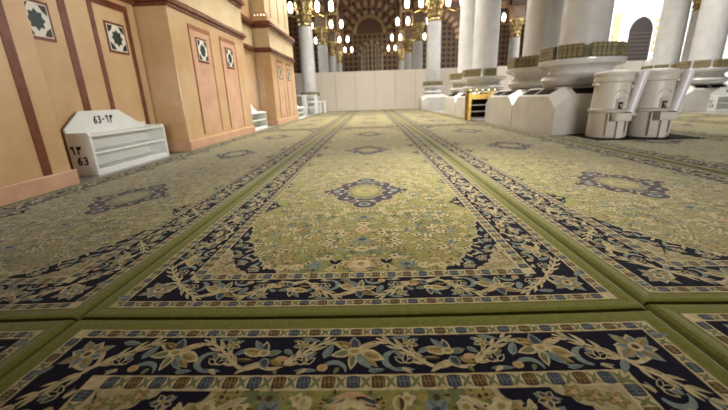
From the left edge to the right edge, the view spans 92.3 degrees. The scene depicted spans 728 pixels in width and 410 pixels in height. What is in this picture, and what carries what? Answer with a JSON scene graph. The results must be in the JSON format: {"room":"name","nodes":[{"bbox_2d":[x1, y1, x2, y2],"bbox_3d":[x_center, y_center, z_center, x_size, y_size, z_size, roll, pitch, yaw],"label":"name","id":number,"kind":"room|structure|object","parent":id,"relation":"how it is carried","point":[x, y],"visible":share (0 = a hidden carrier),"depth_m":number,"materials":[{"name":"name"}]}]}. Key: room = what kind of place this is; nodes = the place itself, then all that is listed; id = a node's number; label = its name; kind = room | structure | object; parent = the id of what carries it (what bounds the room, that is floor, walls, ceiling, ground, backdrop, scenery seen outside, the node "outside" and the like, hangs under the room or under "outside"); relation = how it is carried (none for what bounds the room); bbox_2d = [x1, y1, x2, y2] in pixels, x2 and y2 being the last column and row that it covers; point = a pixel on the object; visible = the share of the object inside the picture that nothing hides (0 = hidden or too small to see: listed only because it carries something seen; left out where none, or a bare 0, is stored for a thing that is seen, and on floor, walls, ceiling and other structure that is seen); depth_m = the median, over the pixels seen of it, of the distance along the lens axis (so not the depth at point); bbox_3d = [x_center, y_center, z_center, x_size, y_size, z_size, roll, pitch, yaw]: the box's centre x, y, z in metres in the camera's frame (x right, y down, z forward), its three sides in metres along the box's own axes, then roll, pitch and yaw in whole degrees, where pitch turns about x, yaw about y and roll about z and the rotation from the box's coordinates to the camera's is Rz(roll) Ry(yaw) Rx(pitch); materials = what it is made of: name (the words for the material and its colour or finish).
{"room":"mosque","nodes":[
{"label":"mosque","id":0,"kind":"room"},
{"bbox_2d":[23,0,155,168],"bbox_3d":[-3.007,-3.101,3.056,0.459,5.580,1.885,-1,17,2],"label":"wall","id":1,"kind":"structure","parent":0,"point":[90,54],"depth_m":3.59,"materials":[{"name":"paint"}]},
{"bbox_2d":[240,0,260,110],"bbox_3d":[-2.915,-4.459,7.489,0.459,5.580,1.860,-1,17,2],"label":"wall","id":2,"kind":"structure","parent":0,"point":[247,23],"depth_m":8.33,"materials":[{"name":"paint"}]},
{"bbox_2d":[1,109,727,407],"bbox_3d":[6.563,-4.588,16.618,62.000,0.124,49.600,-1,17,2],"label":"floor","id":3,"kind":"structure","parent":0,"point":[81,178],"depth_m":4.04,"materials":[{"name":"grey stone"}]},
{"bbox_2d":[0,320,76,379],"bbox_3d":[-1.702,1.353,-2.152,1.552,0.021,6.742,-1,17,2],"label":"carpet","id":4,"kind":"object","parent":3,"relation":"on","point":[31,337],"visible":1,"depth_m":0.96,"materials":[{"name":"green carpet"},{"name":"navy carpet"},{"name":"beige carpet"}]},
{"bbox_2d":[0,0,79,205],"bbox_3d":[-2.863,-2.357,0.603,0.849,5.580,3.336,-1,17,2],"label":"pier","id":5,"kind":"object","parent":3,"relation":"on","point":[34,161],"visible":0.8,"depth_m":2.50,"materials":[{"name":"paint"}]},
{"bbox_2d":[63,109,168,175],"bbox_3d":[-2.630,-0.736,3.816,0.242,0.589,1.218,-1,17,2],"label":"shoe shelf","id":6,"kind":"object","parent":3,"relation":"on","point":[99,142],"visible":0.98,"depth_m":3.68,"materials":[{"name":"white paint"}]},
{"bbox_2d":[0,129,329,322],"bbox_3d":[-1.569,-0.618,4.285,1.552,0.021,6.742,-1,17,2],"label":"carpet","id":7,"kind":"object","parent":3,"relation":"on","point":[64,249],"visible":1,"depth_m":1.93,"materials":[{"name":"green carpet"},{"name":"navy carpet"},{"name":"beige carpet"}]},
{"bbox_2d":[132,0,255,151],"bbox_3d":[-2.766,-3.787,5.273,0.849,5.580,2.864,-1,17,2],"label":"pier","id":8,"kind":"object","parent":3,"relation":"on","point":[193,55],"visible":0.91,"depth_m":4.95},
{"bbox_2d":[251,105,267,130],"bbox_3d":[-2.542,-2.041,8.078,0.242,0.589,1.218,-1,17,2],"label":"shoe shelf","id":9,"kind":"object","parent":3,"relation":"on","point":[259,118],"visible":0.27,"depth_m":8.56,"materials":[{"name":"white paint"}]},
{"bbox_2d":[248,0,298,125],"bbox_3d":[-2.673,-5.145,9.707,0.849,5.580,2.889,-1,17,2],"label":"pier","id":10,"kind":"object","parent":3,"relation":"on","point":[274,60],"visible":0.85,"depth_m":9.15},
{"bbox_2d":[294,73,302,106],"bbox_3d":[-2.985,-5.773,18.039,1.020,1.934,0.056,-1,17,2],"label":"partition panel","id":11,"kind":"object","parent":3,"relation":"on","point":[298,77],"visible":0.27,"depth_m":17.95,"materials":[{"name":"beige"}]},
{"bbox_2d":[297,106,304,118],"bbox_3d":[-2.335,-3.361,12.378,0.242,0.589,1.218,-1,17,2],"label":"shoe shelf","id":12,"kind":"object","parent":3,"relation":"on","point":[301,111],"visible":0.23,"depth_m":12.93,"materials":[{"name":"white paint"}]},
{"bbox_2d":[260,114,348,130],"bbox_3d":[-1.435,-2.589,10.722,1.552,0.021,6.742,-1,17,2],"label":"carpet","id":13,"kind":"object","parent":3,"relation":"on","point":[317,121],"visible":1,"depth_m":9.35,"materials":[{"name":"green carpet"},{"name":"navy carpet"},{"name":"beige carpet"}]},
{"bbox_2d":[294,0,319,104],"bbox_3d":[-2.698,-8.956,15.602,1.017,8.655,1.017,-1,17,2],"label":"marble column","id":14,"kind":"structure","parent":3,"relation":"on","point":[304,9],"depth_m":15.88,"materials":[{"name":"stone"}]},
{"bbox_2d":[288,2,296,17],"bbox_3d":[-3.484,-8.725,15.690,1.102,0.663,0.248,-1,17,2],"label":"lamp","id":15,"kind":"object","parent":14,"relation":"attached to","point":[290,7],"visible":0.5,"depth_m":15.63,"materials":[{"name":"white glass"}]},
{"bbox_2d":[312,0,323,12],"bbox_3d":[-2.724,-12.251,17.642,0.620,3.546,4.799,-1,17,2],"label":"arch","id":16,"kind":"object","parent":14,"relation":"attached to","point":[321,2],"visible":0.67,"depth_m":19.93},
{"bbox_2d":[312,0,333,16],"bbox_3d":[-1.897,-8.766,15.644,1.102,0.663,0.248,-1,17,2],"label":"lamp","id":17,"kind":"object","parent":14,"relation":"attached to","point":[317,6],"visible":1,"depth_m":15.57,"materials":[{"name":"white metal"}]},
{"bbox_2d":[304,95,318,113],"bbox_3d":[-2.397,-4.587,15.961,0.546,0.843,0.446,-1,17,2],"label":"rack","id":18,"kind":"object","parent":3,"relation":"on","point":[307,107],"visible":0.9,"depth_m":15.81,"materials":[{"name":"paint"}]},
{"bbox_2d":[309,105,318,113],"bbox_3d":[-2.551,-4.636,16.922,0.769,0.384,0.769,-1,17,2],"label":"plinth","id":19,"kind":"object","parent":3,"relation":"on","point":[311,110],"visible":0.36,"depth_m":16.59,"materials":[{"name":"grey stone"}]},
{"bbox_2d":[312,0,329,72],"bbox_3d":[-2.576,-10.478,21.230,1.116,9.040,1.116,-1,17,2],"label":"marble column","id":20,"kind":"structure","parent":3,"relation":"on","point":[321,29],"depth_m":21.12,"materials":[{"name":"stone"}]},
{"bbox_2d":[327,15,333,30],"bbox_3d":[-2.608,-13.957,23.214,0.620,3.546,4.799,-1,17,2],"label":"arch","id":21,"kind":"object","parent":20,"relation":"attached to","point":[331,17],"visible":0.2,"depth_m":25.35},
{"bbox_2d":[328,20,342,31],"bbox_3d":[-1.793,-10.798,21.116,1.102,0.663,0.248,-1,17,2],"label":"lamp","id":22,"kind":"object","parent":20,"relation":"attached to","point":[341,21],"visible":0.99,"depth_m":21.05,"materials":[{"name":"white glass"}]},
{"bbox_2d":[328,0,409,14],"bbox_3d":[0.246,-13.178,20.345,4.799,3.546,0.620,-1,17,2],"label":"arch","id":23,"kind":"object","parent":20,"relation":"attached to","point":[335,2],"visible":0.65,"depth_m":20.53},
{"bbox_2d":[316,72,336,111],"bbox_3d":[-1.966,-5.799,18.010,1.020,1.934,0.056,-1,17,2],"label":"partition panel","id":24,"kind":"object","parent":3,"relation":"on","point":[325,82],"visible":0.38,"depth_m":17.95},
{"bbox_2d":[327,14,337,71],"bbox_3d":[-2.460,-12.184,26.802,1.116,9.040,1.116,-1,17,2],"label":"marble column","id":25,"kind":"structure","parent":3,"relation":"on","point":[332,44],"depth_m":26.59,"materials":[{"name":"stone"}]},
{"bbox_2d":[336,4,340,42],"bbox_3d":[-2.492,-15.663,28.785,0.620,3.546,4.799,-1,17,2],"label":"arch","id":26,"kind":"object","parent":25,"relation":"attached to","point":[338,34],"visible":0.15,"depth_m":30.60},
{"bbox_2d":[337,36,348,45],"bbox_3d":[-1.677,-12.504,26.688,1.102,0.663,0.248,-1,17,2],"label":"lamp","id":27,"kind":"object","parent":25,"relation":"attached to","point":[347,37],"visible":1,"depth_m":26.61,"materials":[{"name":"white glass"}]},
{"bbox_2d":[311,110,354,115],"bbox_3d":[-1.301,-4.561,17.159,1.552,0.021,6.742,-1,17,2],"label":"carpet","id":28,"kind":"object","parent":3,"relation":"on","point":[327,112],"visible":0.7,"depth_m":15.70,"materials":[{"name":"green carpet"}]},
{"bbox_2d":[319,101,325,112],"bbox_3d":[-1.899,-4.529,16.163,0.248,0.539,0.248,-1,17,2],"label":"stool","id":29,"kind":"object","parent":28,"relation":"on","point":[319,101],"visible":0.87,"depth_m":16.09,"materials":[{"name":"paint"}]},
{"bbox_2d":[336,0,343,71],"bbox_3d":[-2.345,-13.891,32.373,1.116,9.040,1.116,-1,17,2],"label":"marble column","id":30,"kind":"structure","parent":3,"relation":"on","point":[339,54],"depth_m":31.95,"materials":[{"name":"stone"}]},
{"bbox_2d":[335,71,355,110],"bbox_3d":[-0.946,-5.825,17.981,1.020,1.934,0.056,-1,17,2],"label":"partition panel","id":31,"kind":"object","parent":3,"relation":"on","point":[344,81],"visible":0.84,"depth_m":17.96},
{"bbox_2d":[0,311,727,409],"bbox_3d":[-0.085,1.312,-2.198,1.669,0.021,6.742,-1,17,2],"label":"carpet","id":32,"kind":"object","parent":3,"relation":"on","point":[272,364],"visible":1,"depth_m":0.82,"materials":[{"name":"green carpet"}]},
{"bbox_2d":[82,126,646,319],"bbox_3d":[0.049,-0.659,4.239,1.669,0.021,6.742,-1,17,2],"label":"carpet","id":33,"kind":"object","parent":3,"relation":"on","point":[301,246],"visible":1,"depth_m":1.41,"materials":[{"name":"green carpet"},{"name":"navy carpet"},{"name":"beige carpet"}]},
{"bbox_2d":[355,71,375,109],"bbox_3d":[0.073,-5.851,17.952,1.020,1.934,0.056,-1,17,2],"label":"partition panel","id":34,"kind":"object","parent":3,"relation":"on","point":[364,80],"visible":0.96,"depth_m":17.92,"materials":[{"name":"beige"}]},
{"bbox_2d":[331,113,406,128],"bbox_3d":[0.182,-2.630,10.676,1.669,0.021,6.742,-1,17,2],"label":"carpet","id":35,"kind":"object","parent":3,"relation":"on","point":[378,119],"visible":1,"depth_m":9.33,"materials":[{"name":"green carpet"}]},
{"bbox_2d":[351,109,389,113],"bbox_3d":[0.316,-4.602,17.113,1.669,0.021,6.742,-1,17,2],"label":"carpet","id":36,"kind":"object","parent":3,"relation":"on","point":[384,110],"visible":0.73,"depth_m":15.67,"materials":[{"name":"green carpet"}]},
{"bbox_2d":[375,70,394,109],"bbox_3d":[1.092,-5.876,17.923,1.020,1.934,0.056,-1,17,2],"label":"partition panel","id":37,"kind":"object","parent":3,"relation":"on","point":[384,79],"visible":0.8,"depth_m":17.89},
{"bbox_2d":[396,0,403,69],"bbox_3d":[3.479,-14.039,32.207,1.116,9.040,1.116,-1,17,2],"label":"marble column","id":38,"kind":"structure","parent":3,"relation":"on","point":[400,50],"depth_m":31.78,"materials":[{"name":"stone"}]},
{"bbox_2d":[424,0,460,38],"bbox_3d":[6.301,-16.738,31.321,4.799,3.546,0.620,-1,17,2],"label":"arch","id":39,"kind":"object","parent":38,"relation":"attached to","point":[453,18],"visible":0.35,"depth_m":30.99,"materials":[{"name":"stone"}]},
{"bbox_2d":[395,69,415,108],"bbox_3d":[2.111,-5.902,17.894,1.020,1.934,0.056,-1,17,2],"label":"partition panel","id":40,"kind":"object","parent":3,"relation":"on","point":[404,79],"visible":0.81,"depth_m":17.87,"materials":[{"name":"beige"}]},
{"bbox_2d":[401,12,412,69],"bbox_3d":[3.364,-12.332,26.635,1.116,9.040,1.116,-1,17,2],"label":"marble column","id":41,"kind":"structure","parent":3,"relation":"on","point":[407,32],"depth_m":26.45,"materials":[{"name":"stone"}]},
{"bbox_2d":[399,2,402,39],"bbox_3d":[3.332,-15.811,28.619,0.620,3.546,4.799,-1,17,2],"label":"arch","id":42,"kind":"object","parent":41,"relation":"attached to","point":[400,30],"visible":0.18,"depth_m":30.44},
{"bbox_2d":[386,108,434,112],"bbox_3d":[2.020,-4.654,17.094,1.719,0.021,6.742,-1,17,2],"label":"carpet","id":43,"kind":"object","parent":3,"relation":"on","point":[415,109],"visible":0.73,"depth_m":15.40,"materials":[{"name":"green carpet"}]},
{"bbox_2d":[410,0,426,68],"bbox_3d":[3.248,-10.626,21.064,1.116,9.040,1.116,-1,17,2],"label":"marble column","id":44,"kind":"structure","parent":3,"relation":"on","point":[418,23],"depth_m":20.96,"materials":[{"name":"stone"}]},
{"bbox_2d":[396,17,411,28],"bbox_3d":[2.444,-10.905,20.995,1.102,0.663,0.248,-1,17,2],"label":"lamp","id":45,"kind":"object","parent":44,"relation":"attached to","point":[397,18],"visible":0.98,"depth_m":20.93,"materials":[{"name":"white glass"}]},
{"bbox_2d":[405,12,411,27],"bbox_3d":[3.216,-14.105,23.047,0.620,3.546,4.799,-1,17,2],"label":"arch","id":46,"kind":"object","parent":44,"relation":"attached to","point":[407,14],"visible":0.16,"depth_m":25.16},
{"bbox_2d":[501,0,510,7],"bbox_3d":[6.070,-13.326,20.178,4.799,3.546,0.620,-1,17,2],"label":"arch","id":47,"kind":"object","parent":44,"relation":"attached to","point":[504,3],"visible":0.34,"depth_m":20.32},
{"bbox_2d":[415,69,425,107],"bbox_3d":[3.130,-5.928,17.865,1.020,1.934,0.056,-1,17,2],"label":"partition panel","id":48,"kind":"object","parent":3,"relation":"on","point":[420,74],"visible":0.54,"depth_m":17.77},
{"bbox_2d":[418,94,446,109],"bbox_3d":[3.299,-4.927,16.712,1.240,0.682,1.240,-1,17,2],"label":"marble block","id":49,"kind":"object","parent":3,"relation":"on","point":[430,101],"visible":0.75,"depth_m":16.15,"materials":[{"name":"stone"}]},
{"bbox_2d":[423,0,443,94],"bbox_3d":[3.121,-9.246,15.393,1.017,8.358,1.017,-1,17,2],"label":"marble column","id":50,"kind":"structure","parent":49,"relation":"on","point":[434,7],"depth_m":15.76,"materials":[{"name":"stone"}]},
{"bbox_2d":[405,0,426,12],"bbox_3d":[2.339,-8.873,15.523,1.102,0.663,0.248,-1,17,2],"label":"lamp","id":51,"kind":"object","parent":50,"relation":"attached to","point":[407,2],"visible":0.99,"depth_m":15.48,"materials":[{"name":"white glass"}]},
{"bbox_2d":[414,0,425,7],"bbox_3d":[3.100,-12.399,17.476,0.620,3.546,4.799,-1,17,2],"label":"arch","id":52,"kind":"object","parent":50,"relation":"attached to","point":[416,2],"visible":0.59,"depth_m":19.80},
{"bbox_2d":[442,0,460,11],"bbox_3d":[3.926,-8.914,15.478,1.102,0.663,0.248,-1,17,2],"label":"lamp","id":53,"kind":"object","parent":50,"relation":"attached to","point":[448,2],"visible":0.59,"depth_m":15.45,"materials":[{"name":"glass"}]},
{"bbox_2d":[392,112,487,125],"bbox_3d":[1.887,-2.683,10.657,1.719,0.021,6.742,-1,17,2],"label":"carpet","id":54,"kind":"object","parent":3,"relation":"on","point":[409,118],"visible":1,"depth_m":9.31,"materials":[{"name":"green carpet"}]},
{"bbox_2d":[464,89,495,120],"bbox_3d":[2.797,-2.412,8.413,0.651,0.713,0.372,-1,17,2],"label":"bookcase","id":55,"kind":"object","parent":54,"relation":"on","point":[475,104],"visible":0.83,"depth_m":8.48,"materials":[{"name":"gold metal"}]},
{"bbox_2d":[440,68,455,95],"bbox_3d":[4.149,-5.954,17.835,1.020,1.934,0.056,-1,17,2],"label":"partition panel","id":56,"kind":"object","parent":3,"relation":"on","point":[444,72],"visible":0.23,"depth_m":17.69,"materials":[{"name":"beige"}]},
{"bbox_2d":[444,93,462,115],"bbox_3d":[3.388,-3.265,11.262,1.271,0.682,1.593,-1,17,2],"label":"marble block","id":57,"kind":"object","parent":3,"relation":"on","point":[449,105],"visible":0.34,"depth_m":11.13,"materials":[{"name":"stone"}]},
{"bbox_2d":[449,0,475,92],"bbox_3d":[3.177,-7.617,10.054,1.178,8.358,1.178,-1,17,2],"label":"marble column","id":58,"kind":"structure","parent":57,"relation":"on","point":[467,10],"depth_m":10.62,"materials":[{"name":"stone"}]},
{"bbox_2d":[455,91,497,118],"bbox_3d":[3.356,-2.799,9.742,1.271,0.682,1.550,-1,17,2],"label":"marble block","id":59,"kind":"object","parent":3,"relation":"on","point":[460,101],"visible":0.21,"depth_m":9.79,"materials":[{"name":"stone"}]},
{"bbox_2d":[461,0,506,91],"bbox_3d":[3.164,-7.145,8.512,1.178,8.358,1.178,-1,17,2],"label":"marble column","id":60,"kind":"structure","parent":59,"relation":"on","point":[487,12],"depth_m":9.14,"materials":[{"name":"stone"}]},
{"bbox_2d":[497,66,513,89],"bbox_3d":[7.207,-6.032,17.748,1.020,1.934,0.056,-1,17,2],"label":"partition panel","id":61,"kind":"object","parent":3,"relation":"on","point":[501,70],"visible":0.2,"depth_m":17.59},
{"bbox_2d":[485,89,529,127],"bbox_3d":[3.409,-2.029,7.214,1.308,0.682,1.562,-1,17,2],"label":"marble block","id":62,"kind":"object","parent":3,"relation":"on","point":[498,110],"visible":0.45,"depth_m":7.02,"materials":[{"name":"stone"}]},
{"bbox_2d":[492,91,514,95],"bbox_3d":[2.849,-2.276,7.150,0.122,0.090,0.967,-1,17,2],"label":"air vent","id":63,"kind":"object","parent":62,"relation":"attached to","point":[500,93],"depth_m":7.09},
{"bbox_2d":[506,0,563,89],"bbox_3d":[3.279,-6.288,5.692,1.178,8.358,1.178,-1,17,2],"label":"marble column","id":64,"kind":"structure","parent":62,"relation":"on","point":[543,21],"depth_m":6.40,"materials":[{"name":"stone"}]},
{"bbox_2d":[512,57,519,67],"bbox_3d":[2.891,-2.705,6.659,0.107,0.188,0.057,-1,17,2],"label":"book","id":65,"kind":"object","parent":64,"relation":"on","point":[516,59],"visible":0.94,"depth_m":6.64,"materials":[{"name":"paper"}]},
{"bbox_2d":[529,55,533,66],"bbox_3d":[3.080,-2.630,6.393,0.107,0.188,0.057,-17,23,-41],"label":"book","id":66,"kind":"object","parent":64,"relation":"on","point":[531,56],"visible":0.81,"depth_m":6.36,"materials":[{"name":"paper"}]},
{"bbox_2d":[533,55,539,65],"bbox_3d":[3.126,-2.618,6.347,0.107,0.188,0.057,-17,23,-41],"label":"book","id":67,"kind":"object","parent":64,"relation":"on","point":[536,57],"visible":0.86,"depth_m":6.32,"materials":[{"name":"paper"}]},
{"bbox_2d":[506,0,526,64],"bbox_3d":[9.072,-10.774,20.897,1.116,9.040,1.116,-1,17,2],"label":"marble column","id":68,"kind":"structure","parent":3,"relation":"on","point":[516,9],"depth_m":20.72,"materials":[{"name":"stone"}]},
{"bbox_2d":[500,13,508,24],"bbox_3d":[8.125,-11.050,20.833,1.102,0.663,0.248,-1,17,2],"label":"lamp","id":69,"kind":"object","parent":68,"relation":"attached to","point":[504,14],"visible":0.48,"depth_m":20.76,"materials":[{"name":"glass"}]},
{"bbox_2d":[511,86,594,135],"bbox_3d":[3.377,-1.567,5.708,1.308,0.682,1.550,-1,17,2],"label":"marble block","id":70,"kind":"object","parent":3,"relation":"on","point":[554,110],"visible":0.56,"depth_m":5.07,"materials":[{"name":"stone"}]},
{"bbox_2d":[523,89,556,94],"bbox_3d":[2.818,-1.815,5.644,0.122,0.090,0.955,-1,17,2],"label":"air vent","id":71,"kind":"object","parent":70,"relation":"attached to","point":[533,91],"depth_m":5.58,"materials":[{"name":"metal"}]},
{"bbox_2d":[538,0,627,87],"bbox_3d":[3.225,-5.860,4.300,1.178,8.358,1.178,-1,17,2],"label":"marble column","id":72,"kind":"structure","parent":70,"relation":"on","point":[583,21],"depth_m":5.04,"materials":[{"name":"stone"}]},
{"bbox_2d":[547,47,557,60],"bbox_3d":[2.837,-2.278,5.267,0.107,0.188,0.057,-1,17,2],"label":"book","id":73,"kind":"object","parent":72,"relation":"on","point":[552,54],"visible":0.89,"depth_m":5.25,"materials":[{"name":"paper"}]},
{"bbox_2d":[557,45,562,59],"bbox_3d":[2.890,-2.240,5.138,0.107,0.188,0.057,-17,23,-41],"label":"book","id":74,"kind":"object","parent":72,"relation":"on","point":[560,47],"visible":0.75,"depth_m":5.10,"materials":[{"name":"paper"}]},
{"bbox_2d":[562,45,567,58],"bbox_3d":[2.935,-2.228,5.092,0.107,0.188,0.057,-17,23,-41],"label":"book","id":75,"kind":"object","parent":72,"relation":"on","point":[565,47],"visible":0.82,"depth_m":5.06,"materials":[{"name":"paper"}]},
{"bbox_2d":[567,44,572,58],"bbox_3d":[2.981,-2.215,5.046,0.107,0.188,0.057,-17,23,-41],"label":"book","id":76,"kind":"object","parent":72,"relation":"on","point":[570,46],"visible":0.78,"depth_m":5.01,"materials":[{"name":"paper"}]},
{"bbox_2d":[572,43,578,57],"bbox_3d":[3.026,-2.203,5.001,0.107,0.188,0.057,-17,23,-41],"label":"book","id":77,"kind":"object","parent":72,"relation":"on","point":[575,46],"visible":0.79,"depth_m":4.96,"materials":[{"name":"paper"}]},
{"bbox_2d":[577,43,584,57],"bbox_3d":[3.072,-2.191,4.955,0.107,0.188,0.057,-17,23,-41],"label":"book","id":78,"kind":"object","parent":72,"relation":"on","point":[581,46],"visible":0.91,"depth_m":4.92,"materials":[{"name":"paper"}]},
{"bbox_2d":[588,42,597,56],"bbox_3d":[3.204,-2.178,4.898,0.057,0.188,0.107,-1,17,2],"label":"book","id":79,"kind":"object","parent":72,"relation":"on","point":[593,45],"visible":0.95,"depth_m":4.87,"materials":[{"name":"paper"}]},
{"bbox_2d":[594,41,602,56],"bbox_3d":[3.270,-2.179,4.896,0.057,0.188,0.107,-1,17,2],"label":"book","id":80,"kind":"object","parent":72,"relation":"on","point":[600,43],"visible":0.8,"depth_m":4.85,"materials":[{"name":"paper"}]},
{"bbox_2d":[601,41,607,55],"bbox_3d":[3.336,-2.181,4.894,0.057,0.188,0.107,-1,17,2],"label":"book","id":81,"kind":"object","parent":72,"relation":"on","point":[604,46],"visible":0.68,"depth_m":4.85,"materials":[{"name":"paper"}]},
{"bbox_2d":[606,41,612,55],"bbox_3d":[3.401,-2.183,4.893,0.057,0.188,0.107,-1,17,2],"label":"book","id":82,"kind":"object","parent":72,"relation":"on","point":[609,46],"visible":0.65,"depth_m":4.84,"materials":[{"name":"paper"}]},
{"bbox_2d":[610,41,616,55],"bbox_3d":[3.467,-2.184,4.891,0.057,0.188,0.107,-1,17,2],"label":"book","id":83,"kind":"object","parent":72,"relation":"on","point":[614,43],"visible":0.71,"depth_m":4.84,"materials":[{"name":"paper"}]},
{"bbox_2d":[615,41,624,55],"bbox_3d":[3.602,-2.204,4.940,0.057,0.188,0.107,-17,23,-41],"label":"book","id":84,"kind":"object","parent":72,"relation":"on","point":[620,45],"visible":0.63,"depth_m":4.91,"materials":[{"name":"paper"}]},
{"bbox_2d":[572,87,593,93],"bbox_3d":[3.355,-1.632,4.986,0.713,0.090,0.122,-1,17,2],"label":"air vent","id":85,"kind":"object","parent":70,"relation":"attached to","point":[576,90],"depth_m":4.99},
{"bbox_2d":[409,123,727,305],"bbox_3d":[1.753,-0.712,4.220,1.719,0.021,6.742,-1,17,2],"label":"carpet","id":86,"kind":"object","parent":3,"relation":"on","point":[593,201],"visible":1,"depth_m":1.92,"materials":[{"name":"green carpet"}]},
{"bbox_2d":[621,61,643,86],"bbox_3d":[13.322,-6.187,17.573,1.020,1.934,0.056,-1,17,2],"label":"partition panel","id":87,"kind":"object","parent":3,"relation":"on","point":[630,65],"visible":0.21,"depth_m":17.33,"materials":[{"name":"beige"}]},
{"bbox_2d":[550,132,727,174],"bbox_3d":[3.463,-0.392,2.982,1.719,0.021,4.224,-1,17,2],"label":"carpet","id":88,"kind":"object","parent":3,"relation":"on","point":[708,154],"visible":0.73,"depth_m":3.60,"materials":[{"name":"green carpet"}]},
{"bbox_2d":[568,134,703,139],"bbox_3d":[3.512,-0.905,4.605,1.197,0.010,0.818,-1,17,2],"label":"rubber mat","id":89,"kind":"object","parent":88,"relation":"on","point":[670,136],"visible":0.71,"depth_m":4.38,"materials":[{"name":"rubber"}]},
{"bbox_2d":[585,69,649,137],"bbox_3d":[3.210,-1.298,4.490,0.477,0.828,0.584,-8,18,-18],"label":"water cooler","id":90,"kind":"object","parent":89,"relation":"on","point":[614,102],"visible":1,"depth_m":4.35,"materials":[{"name":"beige plastic"}]},
{"bbox_2d":[609,112,632,120],"bbox_3d":[3.171,-1.097,4.330,0.186,0.105,0.155,0,17,6],"label":"drip tray","id":91,"kind":"object","parent":90,"relation":"on","point":[613,116],"depth_m":4.26,"materials":[{"name":"beige plastic"}]},
{"bbox_2d":[626,71,649,115],"bbox_3d":[3.350,-1.374,4.309,0.198,0.523,0.134,-1,17,2],"label":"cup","id":92,"kind":"object","parent":90,"relation":"on","point":[633,95],"depth_m":4.27,"materials":[{"name":"white plastic"}]},
{"bbox_2d":[626,68,695,137],"bbox_3d":[3.692,-1.292,4.417,0.477,0.828,0.584,-8,18,-18],"label":"water cooler","id":93,"kind":"object","parent":89,"relation":"on","point":[660,102],"visible":0.86,"depth_m":4.27,"materials":[{"name":"beige plastic"}]},
{"bbox_2d":[652,110,677,119],"bbox_3d":[3.653,-1.091,4.257,0.186,0.105,0.155,0,17,6],"label":"drip tray","id":94,"kind":"object","parent":93,"relation":"on","point":[656,114],"depth_m":4.20,"materials":[{"name":"beige plastic"}]},
{"bbox_2d":[670,69,695,114],"bbox_3d":[3.832,-1.368,4.236,0.198,0.523,0.134,-1,17,2],"label":"cup","id":95,"kind":"object","parent":93,"relation":"on","point":[677,95],"depth_m":4.20,"materials":[{"name":"white plastic"}]},
{"bbox_2d":[645,304,727,370],"bbox_3d":[1.619,1.260,-2.217,1.719,0.021,6.742,-1,17,2],"label":"carpet","id":96,"kind":"object","parent":3,"relation":"on","point":[711,338],"visible":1,"depth_m":0.93,"materials":[{"name":"green carpet"}]},
{"bbox_2d":[680,0,701,61],"bbox_3d":[14.779,-9.216,15.160,1.116,9.040,1.116,-1,17,2],"label":"marble column","id":97,"kind":"structure","parent":3,"relation":"on","point":[697,3],"depth_m":15.55,"materials":[{"name":"stone"}]},
{"bbox_2d":[670,119,727,137],"bbox_3d":[5.222,-0.800,4.121,1.719,0.021,6.742,-1,17,2],"label":"carpet","id":98,"kind":"object","parent":3,"relation":"on","point":[714,129],"visible":0.49,"depth_m":5.31,"materials":[{"name":"green carpet"}]},
{"bbox_2d":[676,83,727,111],"bbox_3d":[8.949,-2.959,9.641,1.364,0.682,1.302,-1,17,2],"label":"marble block","id":99,"kind":"object","parent":3,"relation":"on","point":[696,99],"visible":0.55,"depth_m":9.04,"materials":[{"name":"stone"}]},
{"bbox_2d":[676,0,727,84],"bbox_3d":[8.797,-7.216,8.114,1.178,8.358,1.178,-1,17,2],"label":"marble column","id":100,"kind":"structure","parent":99,"relation":"on","point":[711,29],"depth_m":8.81,"materials":[{"name":"stone"}]},
{"bbox_2d":[684,61,691,68],"bbox_3d":[8.409,-3.634,9.082,0.107,0.188,0.057,-1,17,2],"label":"book","id":101,"kind":"object","parent":100,"relation":"on","point":[688,63],"visible":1,"depth_m":9.07,"materials":[{"name":"paper"}]},
{"bbox_2d":[713,59,719,66],"bbox_3d":[8.776,-3.533,8.713,0.057,0.188,0.107,-1,17,2],"label":"book","id":102,"kind":"object","parent":100,"relation":"on","point":[716,61],"visible":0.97,"depth_m":8.69,"materials":[{"name":"paper"}]},
{"bbox_2d":[693,84,725,87],"bbox_3d":[8.929,-3.060,9.038,0.769,0.090,0.122,-1,17,2],"label":"air vent","id":103,"kind":"object","parent":99,"relation":"attached to","point":[694,85],"depth_m":9.04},
{"bbox_2d":[676,116,727,122],"bbox_3d":[6.957,-0.844,4.071,1.719,0.021,6.742,-1,17,2],"label":"carpet","id":104,"kind":"object","parent":3,"relation":"on","point":[722,119],"visible":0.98,"depth_m":6.79,"materials":[{"name":"green carpet"}]},
{"bbox_2d":[677,112,727,116],"bbox_3d":[7.091,-2.815,10.508,1.719,0.021,6.742,-1,17,2],"label":"carpet","id":105,"kind":"object","parent":3,"relation":"on","point":[682,114],"visible":0.15,"depth_m":7.73,"materials":[{"name":"green carpet"}]},
{"bbox_2d":[706,87,727,111],"bbox_3d":[9.491,-2.701,8.895,1.218,0.589,0.242,-1,17,2],"label":"shoe shelf","id":106,"kind":"object","parent":3,"relation":"on","point":[718,100],"visible":1,"depth_m":8.95,"materials":[{"name":"white paint"}]},
{"bbox_3d":[8.975,-3.352,10.925,1.364,0.682,1.345,-1,17,2],"label":"marble block","id":107,"kind":"object","parent":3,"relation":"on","visible":0},
{"bbox_2d":[651,0,691,67],"bbox_3d":[8.823,-7.597,9.359,1.178,8.358,1.178,-1,17,2],"label":"marble column","id":108,"kind":"structure","parent":107,"relation":"on","point":[674,17],"depth_m":9.96,"materials":[{"name":"stone"}]},
{"bbox_2d":[286,0,526,73],"bbox_3d":[6.827,-17.475,37.327,62.000,12.400,0.589,-1,17,2],"label":"wall","id":109,"kind":"structure","parent":0,"point":[369,25],"depth_m":37.30,"materials":[{"name":"metal"}]},
{"bbox_2d":[609,0,727,84],"bbox_3d":[24.226,-14.126,24.420,16.740,12.400,0.496,-1,17,2],"label":"wall","id":110,"kind":"structure","parent":0,"point":[634,22],"depth_m":24.83,"materials":[{"name":"paint"}]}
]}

